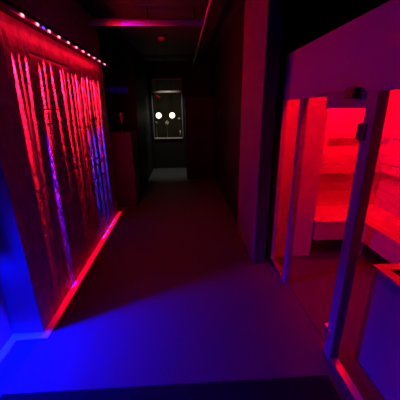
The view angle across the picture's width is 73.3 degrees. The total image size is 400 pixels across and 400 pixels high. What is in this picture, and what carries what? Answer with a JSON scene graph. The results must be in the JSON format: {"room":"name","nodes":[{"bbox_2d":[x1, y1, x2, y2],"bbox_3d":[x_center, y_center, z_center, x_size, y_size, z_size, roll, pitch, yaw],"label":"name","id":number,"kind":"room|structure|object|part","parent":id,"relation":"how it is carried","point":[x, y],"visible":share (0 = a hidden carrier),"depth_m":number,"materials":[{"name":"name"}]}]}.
{"room":"spa sauna area","nodes":[
{"label":"spa sauna area","id":0,"kind":"room"},
{"bbox_2d":[0,290,12,350],"bbox_3d":[-1.530,0.164,0.359,0.115,3.000,2.970,-2,19,-3],"label":"wall","id":1,"kind":"structure","parent":0,"point":[6,331],"depth_m":2.12,"materials":[{"name":"white paint"}]},
{"bbox_2d":[0,340,15,363],"bbox_3d":[-1.425,1.559,0.892,0.065,0.014,2.681,-2,19,-3],"label":"baseboard","id":2,"kind":"structure","parent":1,"relation":"attached to","point":[7,347],"depth_m":2.08,"materials":[{"name":"white paint"}]},
{"bbox_2d":[0,153,44,332],"bbox_3d":[-1.445,-0.310,1.768,0.244,3.000,0.013,-2,19,-3],"label":"wall","id":3,"kind":"structure","parent":0,"point":[16,284],"depth_m":2.06,"materials":[{"name":"white paint"}]},
{"bbox_2d":[8,332,42,340],"bbox_3d":[-1.422,1.119,2.202,0.245,0.014,0.073,-2,19,-3],"label":"baseboard","id":4,"kind":"structure","parent":3,"relation":"attached to","point":[30,335],"depth_m":2.19,"materials":[{"name":"white paint"}]},
{"bbox_2d":[0,0,118,329],"bbox_3d":[-1.527,-0.754,3.094,0.248,3.000,2.792,-2,19,-3],"label":"wall","id":5,"kind":"structure","parent":0,"point":[56,152],"depth_m":2.53,"materials":[{"name":"grey stone"}]},
{"bbox_2d":[0,0,108,65],"bbox_3d":[-1.383,-1.655,2.872,0.128,0.035,2.660,-2,19,-3],"label":"trim","id":6,"kind":"structure","parent":5,"relation":"attached to","point":[4,4],"depth_m":2.22,"materials":[{"name":"black paint"}]},
{"bbox_2d":[8,6,109,67],"bbox_3d":[-1.312,-1.651,2.941,0.026,0.036,2.540,-2,19,-3],"label":"led strip","id":7,"kind":"object","parent":5,"relation":"attached to","point":[12,9],"visible":1,"depth_m":2.25,"materials":[{"name":"grey plastic"}]},
{"bbox_2d":[40,211,121,339],"bbox_3d":[-1.357,0.669,3.538,0.065,0.014,2.877,-2,19,-3],"label":"baseboard","id":8,"kind":"structure","parent":5,"relation":"attached to","point":[46,334],"depth_m":2.80,"materials":[{"name":"white paint"}]},
{"bbox_2d":[99,43,143,190],"bbox_3d":[-2.162,-1.623,5.705,1.670,3.000,0.100,-2,19,-3],"label":"wall","id":9,"kind":"structure","parent":0,"point":[119,56],"depth_m":5.47,"materials":[{"name":"black paint"}]},
{"bbox_2d":[107,86,128,92],"bbox_3d":[-1.666,-2.241,5.452,0.430,0.140,0.050,-2,19,-3],"label":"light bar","id":10,"kind":"object","parent":9,"relation":"attached to","point":[110,89],"visible":1,"depth_m":5.43,"materials":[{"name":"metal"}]},
{"bbox_2d":[132,45,153,187],"bbox_3d":[-1.457,-2.044,6.932,0.100,3.000,2.400,-2,19,-3],"label":"wall","id":11,"kind":"structure","parent":0,"point":[140,66],"depth_m":6.64,"materials":[{"name":"black paint"}]},
{"bbox_2d":[151,79,180,137],"bbox_3d":[-0.636,-3.108,10.065,5.300,3.000,0.100,-2,19,-3],"label":"wall","id":12,"kind":"structure","parent":0,"point":[163,103],"depth_m":9.87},
{"bbox_2d":[0,167,350,399],"bbox_3d":[-0.253,0.190,5.066,5.450,0.080,11.700,-2,19,-3],"label":"floor","id":13,"kind":"structure","parent":0,"point":[174,293],"depth_m":2.41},
{"bbox_2d":[109,131,141,205],"bbox_3d":[-2.029,-0.618,5.268,1.580,1.370,0.620,-2,19,-3],"label":"cabinet","id":14,"kind":"object","parent":13,"relation":"on","point":[124,148],"depth_m":5.05,"materials":[{"name":"laminate"}]},
{"bbox_2d":[119,112,123,132],"bbox_3d":[-1.435,-1.423,4.922,0.060,0.360,0.060,-2,19,-3],"label":"tap","id":15,"kind":"object","parent":14,"relation":"on","point":[120,113],"visible":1,"depth_m":4.90,"materials":[{"name":"metal"}]},
{"bbox_2d":[109,131,136,135],"bbox_3d":[-2.038,-1.248,5.057,1.580,0.040,0.620,-2,19,-3],"label":"countertop","id":16,"kind":"structure","parent":14,"relation":"on","point":[112,133],"depth_m":4.81,"materials":[{"name":"laminate"}]},
{"bbox_2d":[0,375,340,399],"bbox_3d":[-0.187,1.358,1.447,2.170,0.009,0.750,-2,19,-3],"label":"floor mat","id":17,"kind":"object","parent":13,"relation":"on","point":[321,387],"visible":1,"depth_m":1.75,"materials":[{"name":"black rubber"}]},
{"bbox_2d":[266,0,399,399],"bbox_3d":[1.700,0.056,1.750,1.655,2.235,3.660,-2,19,-3],"label":"cabin","id":18,"kind":"object","parent":13,"relation":"on","point":[343,79],"visible":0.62,"depth_m":2.41,"materials":[{"name":"grey laminate"}]},
{"bbox_3d":[0.889,-0.387,3.227,0.040,2.156,0.380,-2,19,-3],"label":"closing panel","id":19,"kind":"part","parent":18,"relation":"part of","materials":[{"name":"black paint"}]},
{"bbox_3d":[0.888,0.782,3.061,0.056,0.045,0.395,-2,19,-3],"label":"sill rail","id":20,"kind":"part","parent":18,"relation":"part of","materials":[{"name":"wood"}]},
{"bbox_3d":[0.862,-0.149,3.030,0.050,1.830,0.140,-2,19,-3],"label":"corner post","id":21,"kind":"part","parent":18,"relation":"part of","materials":[{"name":"grey laminate"}]},
{"bbox_3d":[0.858,-0.136,2.411,0.053,0.300,0.022,-2,19,-3],"label":"door handle","id":22,"kind":"part","parent":18,"relation":"part of","materials":[{"name":"silver metal"}]},
{"bbox_3d":[0.894,0.010,2.557,0.050,1.830,0.070,-2,19,-3],"label":"door post","id":23,"kind":"part","parent":18,"relation":"part of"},
{"bbox_3d":[0.865,-0.708,1.802,0.016,0.019,0.450,-2,19,-3],"label":"closer arm","id":24,"kind":"part","parent":18,"relation":"part of"},
{"bbox_3d":[0.946,-0.718,1.212,0.050,0.405,3.230,-2,19,-3],"label":"header panel","id":25,"kind":"part","parent":18,"relation":"part of","materials":[{"name":"grey laminate"}]},
{"bbox_3d":[1.008,1.380,1.277,0.056,0.045,1.415,-2,19,-3],"label":"sill rail","id":26,"kind":"part","parent":18,"relation":"part of","materials":[{"name":"wood"}]},
{"bbox_3d":[0.915,-0.615,1.681,0.025,0.082,0.445,-2,19,-3],"label":"rail","id":27,"kind":"part","parent":18,"relation":"part of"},
{"bbox_2d":[313,204,399,263],"bbox_3d":[1.946,0.785,2.295,1.050,0.500,2.999,-2,19,-3],"label":"bench","id":28,"kind":"object","parent":18,"relation":"on","point":[381,231],"visible":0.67,"depth_m":3.14,"materials":[{"name":"brown wood"}]},
{"bbox_3d":[1.864,0.167,3.396,1.050,0.028,0.514,-2,19,-3],"label":"seat","id":29,"kind":"part","parent":28,"relation":"part of","materials":[{"name":"brown wood"}]},
{"bbox_3d":[1.975,0.463,3.299,0.060,0.470,0.060,-2,19,-3],"label":"leg","id":30,"kind":"part","parent":28,"relation":"part of","materials":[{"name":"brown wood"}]},
{"bbox_3d":[2.221,0.635,1.989,0.514,0.028,2.480,-2,19,-3],"label":"seat","id":31,"kind":"part","parent":28,"relation":"part of","materials":[{"name":"brown wood"}]},
{"bbox_3d":[0.954,0.296,1.703,0.064,1.830,0.085,-2,19,-3],"label":"door post","id":32,"kind":"part","parent":18,"relation":"part of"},
{"bbox_2d":[320,132,399,177],"bbox_3d":[1.828,-0.128,2.041,1.285,0.515,2.912,-2,19,-3],"label":"backrest","id":33,"kind":"object","parent":18,"relation":"attached to","point":[383,157],"visible":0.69,"depth_m":3.34,"materials":[{"name":"brown wood"}]},
{"bbox_2d":[354,263,399,399],"bbox_3d":[1.409,0.910,1.488,0.520,0.790,0.820,-2,19,-3],"label":"heater","id":34,"kind":"object","parent":18,"relation":"on","point":[377,351],"visible":1,"depth_m":1.68,"materials":[{"name":"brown metal"}]},
{"bbox_2d":[147,64,208,160],"bbox_3d":[-0.509,-2.474,8.172,5.300,3.000,0.100,-2,19,-3],"label":"wall","id":35,"kind":"structure","parent":0,"point":[195,79],"depth_m":7.75,"materials":[{"name":"black paint"}]},
{"bbox_2d":[148,77,185,168],"bbox_3d":[-0.968,-2.283,8.155,0.990,2.660,0.155,-2,19,-3],"label":"door","id":36,"kind":"structure","parent":35,"relation":"in","point":[169,152],"depth_m":8.33,"materials":[{"name":"black paint"}]},
{"bbox_2d":[76,0,389,63],"bbox_3d":[-0.293,-2.729,4.086,5.450,0.080,11.700,-2,19,-3],"label":"ceiling","id":37,"kind":"structure","parent":0,"point":[304,22],"depth_m":4.14,"materials":[{"name":"black paint"}]},
{"bbox_2d":[88,6,203,25],"bbox_3d":[-0.686,-2.355,3.445,1.470,0.212,0.084,-2,19,-3],"label":"tube","id":38,"kind":"object","parent":37,"relation":"hanging from","point":[99,21],"visible":1,"depth_m":3.44,"materials":[{"name":"metal"}]},
{"bbox_2d":[156,80,160,117],"bbox_3d":[-1.392,-3.456,8.788,0.184,1.507,0.184,-2,19,-3],"label":"globe lamp","id":39,"kind":"object","parent":37,"relation":"hanging from","point":[158,115],"visible":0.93,"depth_m":8.93,"materials":[{"name":"white glass"}]},
{"bbox_2d":[169,80,174,117],"bbox_3d":[-0.943,-3.471,8.813,0.184,1.507,0.184,-2,19,-3],"label":"globe lamp","id":40,"kind":"object","parent":37,"relation":"hanging from","point":[172,115],"visible":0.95,"depth_m":8.94,"materials":[{"name":"white glass"}]},
{"bbox_2d":[192,0,211,67],"bbox_3d":[0.054,-2.550,3.847,0.069,0.117,8.090,-2,19,-3],"label":"ceiling pipe","id":41,"kind":"object","parent":37,"relation":"attached to","point":[210,1],"visible":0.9,"depth_m":4.08,"materials":[{"name":"metal"}]},
{"bbox_2d":[209,0,268,262],"bbox_3d":[0.539,-1.577,5.457,0.210,3.000,5.740,-2,19,-3],"label":"wall","id":42,"kind":"structure","parent":0,"point":[256,11],"depth_m":3.63,"materials":[{"name":"grey paint"}]},
{"bbox_2d":[254,0,283,263],"bbox_3d":[0.688,-0.664,2.734,0.127,3.000,0.012,-2,19,-3],"label":"wall","id":43,"kind":"structure","parent":0,"point":[275,14],"depth_m":2.69,"materials":[{"name":"grey paint"}]}
]}

